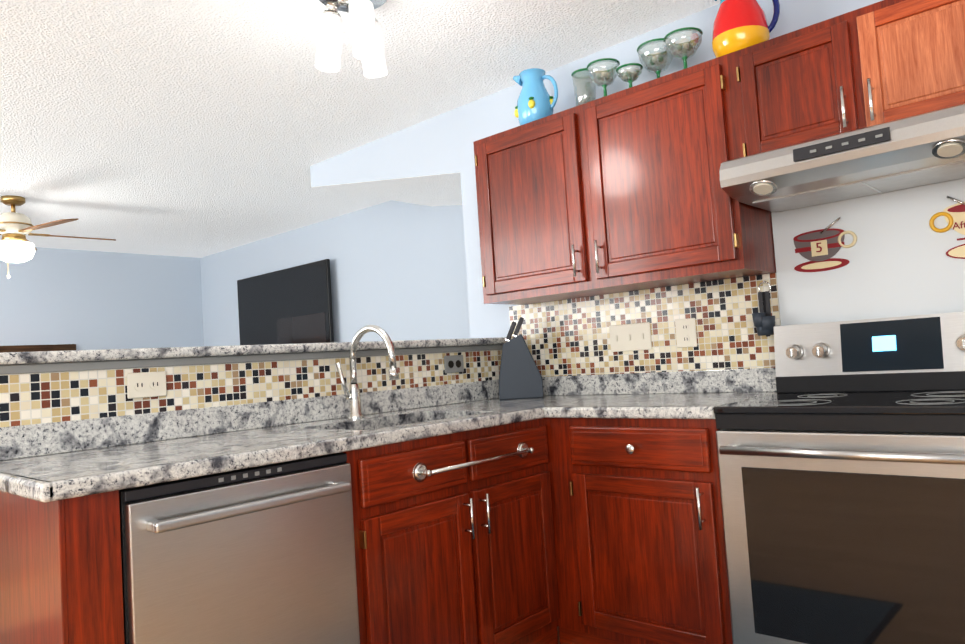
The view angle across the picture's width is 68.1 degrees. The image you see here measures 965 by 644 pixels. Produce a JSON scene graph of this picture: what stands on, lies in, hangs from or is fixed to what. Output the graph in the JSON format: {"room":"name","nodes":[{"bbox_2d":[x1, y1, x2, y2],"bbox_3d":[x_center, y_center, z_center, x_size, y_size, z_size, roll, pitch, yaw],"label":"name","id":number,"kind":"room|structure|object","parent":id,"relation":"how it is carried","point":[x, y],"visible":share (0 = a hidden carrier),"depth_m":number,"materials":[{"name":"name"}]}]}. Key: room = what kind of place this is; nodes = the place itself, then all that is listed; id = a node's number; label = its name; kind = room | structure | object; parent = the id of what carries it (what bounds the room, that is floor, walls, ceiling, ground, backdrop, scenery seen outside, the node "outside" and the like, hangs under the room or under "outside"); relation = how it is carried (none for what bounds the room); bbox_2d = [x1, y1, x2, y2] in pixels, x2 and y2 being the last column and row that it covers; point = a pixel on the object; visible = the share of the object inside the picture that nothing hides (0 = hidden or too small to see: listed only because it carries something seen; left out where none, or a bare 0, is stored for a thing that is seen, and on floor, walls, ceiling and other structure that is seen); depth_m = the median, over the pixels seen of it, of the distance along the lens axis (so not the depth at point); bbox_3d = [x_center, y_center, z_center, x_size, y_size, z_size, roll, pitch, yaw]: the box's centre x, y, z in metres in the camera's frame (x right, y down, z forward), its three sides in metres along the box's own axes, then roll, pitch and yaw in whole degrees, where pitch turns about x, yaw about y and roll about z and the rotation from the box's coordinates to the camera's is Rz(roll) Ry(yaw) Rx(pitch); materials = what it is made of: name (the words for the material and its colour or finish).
{"room":"kitchen and living room","nodes":[
{"label":"kitchen and living room","id":0,"kind":"room"},
{"bbox_2d":[0,247,203,349],"bbox_3d":[-5.581,0.520,5.478,0.150,2.470,7.415,-6,-4,42],"label":"wall","id":1,"kind":"structure","parent":0,"point":[89,300],"depth_m":7.31,"materials":[{"name":"blue paint"}]},
{"bbox_2d":[0,344,75,352],"bbox_3d":[-4.710,0.349,6.312,0.042,0.252,2.037,-6,-4,42],"label":"board","id":2,"kind":"object","parent":1,"relation":"attached to","point":[33,348],"visible":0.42,"depth_m":6.81,"materials":[{"name":"brown wood"}]},
{"bbox_2d":[200,200,470,345],"bbox_3d":[-1.179,0.286,6.391,5.168,2.470,0.150,-6,-4,42],"label":"wall","id":3,"kind":"structure","parent":0,"point":[398,271],"depth_m":6.04,"materials":[{"name":"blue paint"}]},
{"bbox_2d":[0,0,719,257],"bbox_3d":[-1.771,-1.198,2.020,10.690,0.100,7.415,-6,-4,42],"label":"ceiling","id":4,"kind":"structure","parent":0,"point":[192,128],"depth_m":3.50,"materials":[{"name":"white paint"}]},
{"bbox_2d":[0,195,115,277],"bbox_3d":[-3.290,-0.595,5.088,1.280,0.582,1.255,-6,-4,42],"label":"ceiling fan","id":5,"kind":"object","parent":4,"relation":"hanging from","point":[16,246],"visible":1,"depth_m":5.00,"materials":[{"name":"gold metal"}]},
{"bbox_2d":[315,0,387,77],"bbox_3d":[-0.452,-1.056,2.550,0.276,0.296,0.281,-6,-4,42],"label":"ceiling light","id":6,"kind":"object","parent":4,"relation":"hanging from","point":[367,40],"visible":1,"depth_m":2.51,"materials":[{"name":"white glass"}]},
{"bbox_2d":[310,108,461,206],"bbox_3d":[-0.265,-0.924,4.710,1.369,0.353,1.105,-6,-4,42],"label":"soffit bulkhead","id":7,"kind":"object","parent":4,"relation":"attached to","point":[418,163],"visible":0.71,"depth_m":4.27,"materials":[{"name":"grey paint"}]},
{"bbox_2d":[456,0,964,392],"bbox_3d":[2.342,-0.149,2.455,5.372,2.470,1.255,-6,-4,42],"label":"wall","id":8,"kind":"structure","parent":0,"point":[487,116],"depth_m":3.39,"materials":[{"name":"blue paint"}]},
{"bbox_2d":[473,54,775,304],"bbox_3d":[0.518,-0.517,3.013,1.230,0.765,0.362,-6,-4,42],"label":"upper cabinet","id":9,"kind":"object","parent":8,"relation":"attached to","point":[620,191],"visible":1,"depth_m":2.81,"materials":[{"name":"brown wood"}]},
{"bbox_2d":[513,68,557,125],"bbox_3d":[0.244,-1.007,3.226,0.215,0.269,0.180,-6,-4,42],"label":"pitcher","id":10,"kind":"object","parent":9,"relation":"on","point":[536,101],"visible":0.85,"depth_m":3.17,"materials":[{"name":"blue ceramic"}]},
{"bbox_2d":[571,68,595,105],"bbox_3d":[0.447,-0.989,3.105,0.108,0.194,0.108,-6,-4,42],"label":"glass","id":11,"kind":"object","parent":9,"relation":"on","point":[584,89],"visible":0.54,"depth_m":3.08,"materials":[{"name":"clear glass"}]},
{"bbox_2d":[587,58,619,96],"bbox_3d":[0.510,-0.989,2.980,0.139,0.174,0.139,-6,-4,42],"label":"glass","id":12,"kind":"object","parent":9,"relation":"on","point":[602,76],"visible":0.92,"depth_m":2.96,"materials":[{"name":"clear glass"}]},
{"bbox_2d":[616,63,642,87],"bbox_3d":[0.592,-0.966,2.858,0.107,0.104,0.107,-6,-4,42],"label":"glass","id":13,"kind":"object","parent":9,"relation":"on","point":[627,76],"visible":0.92,"depth_m":2.84,"materials":[{"name":"clear glass"}]},
{"bbox_2d":[637,38,675,77],"bbox_3d":[0.717,-1.024,2.914,0.157,0.208,0.156,-6,-4,42],"label":"glass","id":14,"kind":"object","parent":9,"relation":"on","point":[657,59],"visible":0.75,"depth_m":2.89,"materials":[{"name":"clear glass"}]},
{"bbox_2d":[663,27,702,68],"bbox_3d":[0.776,-1.016,2.739,0.147,0.168,0.147,-6,-4,42],"label":"glass","id":15,"kind":"object","parent":9,"relation":"on","point":[685,47],"visible":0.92,"depth_m":2.71,"materials":[{"name":"clear glass"}]},
{"bbox_2d":[509,273,780,395],"bbox_3d":[0.638,0.092,3.139,1.327,0.449,0.020,-6,-4,42],"label":"backsplash","id":16,"kind":"structure","parent":8,"relation":"attached to","point":[567,341],"depth_m":3.03,"materials":[{"name":"multicoloured tile"}]},
{"bbox_2d":[609,322,651,351],"bbox_3d":[0.648,0.067,3.118,0.203,0.117,0.013,-6,-4,42],"label":"switch plate","id":17,"kind":"object","parent":16,"relation":"attached to","point":[631,337],"visible":1,"depth_m":3.11,"materials":[{"name":"beige plastic"}]},
{"bbox_2d":[675,318,696,347],"bbox_3d":[0.840,0.045,2.947,0.090,0.118,0.009,-6,-4,42],"label":"outlet","id":18,"kind":"object","parent":16,"relation":"attached to","point":[686,335],"visible":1,"depth_m":2.94,"materials":[{"name":"beige plastic"}]},
{"bbox_2d":[752,280,774,336],"bbox_3d":[1.061,-0.052,2.683,0.078,0.213,0.098,-6,-4,42],"label":"cups","id":19,"kind":"object","parent":16,"relation":"hanging from","point":[764,321],"visible":0.98,"depth_m":2.66,"materials":[{"name":"black plastic"}]},
{"bbox_2d":[727,0,964,158],"bbox_3d":[1.253,-0.779,2.346,0.790,0.408,0.362,-6,-4,42],"label":"upper cabinet","id":20,"kind":"object","parent":8,"relation":"attached to","point":[881,62],"visible":0.83,"depth_m":2.25,"materials":[{"name":"brown wood"}]},
{"bbox_2d":[712,0,779,57],"bbox_3d":[0.948,-1.109,2.610,0.248,0.316,0.200,-6,-4,42],"label":"pitcher","id":21,"kind":"object","parent":20,"relation":"on","point":[739,24],"visible":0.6,"depth_m":2.54,"materials":[{"name":"red ceramic"}]},
{"bbox_2d":[719,103,964,211],"bbox_3d":[1.224,-0.507,2.288,0.756,0.136,0.488,-6,-4,42],"label":"range hood","id":22,"kind":"object","parent":20,"relation":"attached to","point":[927,148],"visible":1,"depth_m":2.18,"materials":[{"name":"silver metal"}]},
{"bbox_2d":[771,178,964,325],"bbox_3d":[1.406,-0.165,2.449,0.770,0.620,0.010,-6,-4,42],"label":"panel","id":23,"kind":"object","parent":8,"relation":"attached to","point":[901,263],"visible":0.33,"depth_m":2.47,"materials":[{"name":"white paint"}]},
{"bbox_2d":[793,217,856,271],"bbox_3d":[1.238,-0.278,2.588,0.221,0.185,0.015,-6,-4,42],"label":"sign","id":24,"kind":"object","parent":23,"relation":"attached to","point":[831,241],"visible":1,"depth_m":2.59,"materials":[{"name":"painted wood"},{"name":"painted metal"}]},
{"bbox_2d":[929,196,964,258],"bbox_3d":[1.590,-0.311,2.269,0.287,0.218,0.016,-6,-4,42],"label":"coffee sign","id":25,"kind":"object","parent":23,"relation":"attached to","point":[952,214],"visible":1,"depth_m":2.32,"materials":[{"name":"beige"}]},
{"bbox_2d":[952,221,964,229],"bbox_3d":[1.590,-0.318,2.266,0.168,0.022,0.003,-6,-4,42],"label":"lettering","id":26,"kind":"object","parent":25,"relation":"attached to","point":[961,224],"visible":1,"depth_m":2.31,"materials":[{"name":"red"}]},
{"bbox_3d":[-1.607,1.363,1.883,10.690,0.100,7.415,-6,-4,42],"label":"floor","id":27,"kind":"structure","parent":0,"visible":0},
{"bbox_2d":[0,490,124,643],"bbox_3d":[-1.035,0.827,1.688,0.645,0.875,0.138,-6,-4,42],"label":"peninsula end panel","id":28,"kind":"object","parent":27,"relation":"on","point":[60,572],"visible":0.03,"depth_m":1.53,"materials":[{"name":"brown wood"}]},
{"bbox_2d":[119,453,359,643],"bbox_3d":[-0.748,0.825,1.936,0.658,0.868,0.606,-6,-4,42],"label":"dishwasher","id":29,"kind":"object","parent":27,"relation":"on","point":[264,554],"visible":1,"depth_m":1.74,"materials":[{"name":"silver metal"}]},
{"bbox_2d":[0,344,502,460],"bbox_3d":[-0.628,0.707,2.771,0.158,1.176,2.270,-6,-4,42],"label":"tile backsplash","id":30,"kind":"structure","parent":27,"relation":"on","point":[53,408],"depth_m":2.41,"materials":[{"name":"multicoloured tile"}]},
{"bbox_2d":[127,371,166,398],"bbox_3d":[-1.055,0.197,2.244,0.010,0.079,0.120,-6,-4,42],"label":"outlet","id":31,"kind":"object","parent":30,"relation":"attached to","point":[145,384],"visible":1,"depth_m":2.24,"materials":[{"name":"beige plastic"}]},
{"bbox_2d":[0,337,514,364],"bbox_3d":[-0.752,0.112,2.844,0.395,0.034,2.325,-6,-4,42],"label":"bar","id":32,"kind":"object","parent":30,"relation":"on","point":[16,358],"visible":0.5,"depth_m":2.38,"materials":[{"name":"grey stone"}]},
{"bbox_2d":[444,355,463,372],"bbox_3d":[-0.129,0.192,3.266,0.010,0.079,0.122,-6,-4,42],"label":"outlet","id":33,"kind":"object","parent":30,"relation":"attached to","point":[453,363],"visible":1,"depth_m":3.26,"materials":[{"name":"grey plastic"}]},
{"bbox_2d":[341,418,558,643],"bbox_3d":[-0.244,0.820,2.512,0.673,0.875,0.919,-6,-4,42],"label":"base cabinet","id":34,"kind":"object","parent":27,"relation":"on","point":[454,537],"visible":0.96,"depth_m":2.29,"materials":[{"name":"brown wood"}]},
{"bbox_2d":[0,395,599,502],"bbox_3d":[-0.350,0.367,2.497,0.690,0.040,2.300,-6,-4,42],"label":"countertop","id":35,"kind":"structure","parent":34,"relation":"on","point":[54,477],"depth_m":1.93,"materials":[{"name":"grey stone"}]},
{"bbox_2d":[335,325,398,418],"bbox_3d":[-0.423,0.184,2.631,0.284,0.347,0.098,-6,-4,42],"label":"gooseneck faucet","id":36,"kind":"object","parent":35,"relation":"on","point":[352,395],"visible":1,"depth_m":2.69,"materials":[{"name":"silver metal"}]},
{"bbox_2d":[460,395,579,403],"bbox_3d":[0.233,0.361,3.096,0.330,0.040,0.630,-6,-4,42],"label":"countertop","id":37,"kind":"structure","parent":34,"relation":"on","point":[494,401],"depth_m":3.21,"materials":[{"name":"grey stone"}]},
{"bbox_2d":[498,317,543,399],"bbox_3d":[0.171,0.169,3.365,0.205,0.379,0.128,-4,-3,2],"label":"knife block","id":38,"kind":"object","parent":37,"relation":"on","point":[520,376],"visible":1,"depth_m":3.30,"materials":[{"name":"grey"}]},
{"bbox_2d":[544,418,732,643],"bbox_3d":[0.695,0.767,2.648,0.686,0.875,0.658,-6,-4,42],"label":"base cabinet","id":39,"kind":"object","parent":27,"relation":"on","point":[639,543],"visible":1,"depth_m":2.41,"materials":[{"name":"brown wood"}]},
{"bbox_2d":[544,392,776,418],"bbox_3d":[0.693,0.309,2.665,0.637,0.040,0.650,-6,-4,42],"label":"countertop","id":40,"kind":"structure","parent":39,"relation":"on","point":[672,405],"depth_m":2.54,"materials":[{"name":"grey stone"}]},
{"bbox_2d":[714,312,964,643],"bbox_3d":[1.211,0.564,2.155,0.762,1.160,0.703,-6,-4,42],"label":"electric range","id":41,"kind":"object","parent":27,"relation":"on","point":[843,512],"visible":1,"depth_m":2.01,"materials":[{"name":"silver metal"}]},
{"bbox_3d":[-1.961,1.030,6.697,1.300,1.120,0.419,-6,-4,42],"label":"dresser","id":42,"kind":"object","parent":27,"relation":"on","visible":0},
{"bbox_2d":[237,259,333,344],"bbox_3d":[-1.960,-0.013,6.806,1.570,0.970,0.220,-6,-4,42],"label":"flat-screen tv","id":43,"kind":"object","parent":42,"relation":"on","point":[292,305],"visible":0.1,"depth_m":6.74,"materials":[{"name":"black plastic"}]}
]}

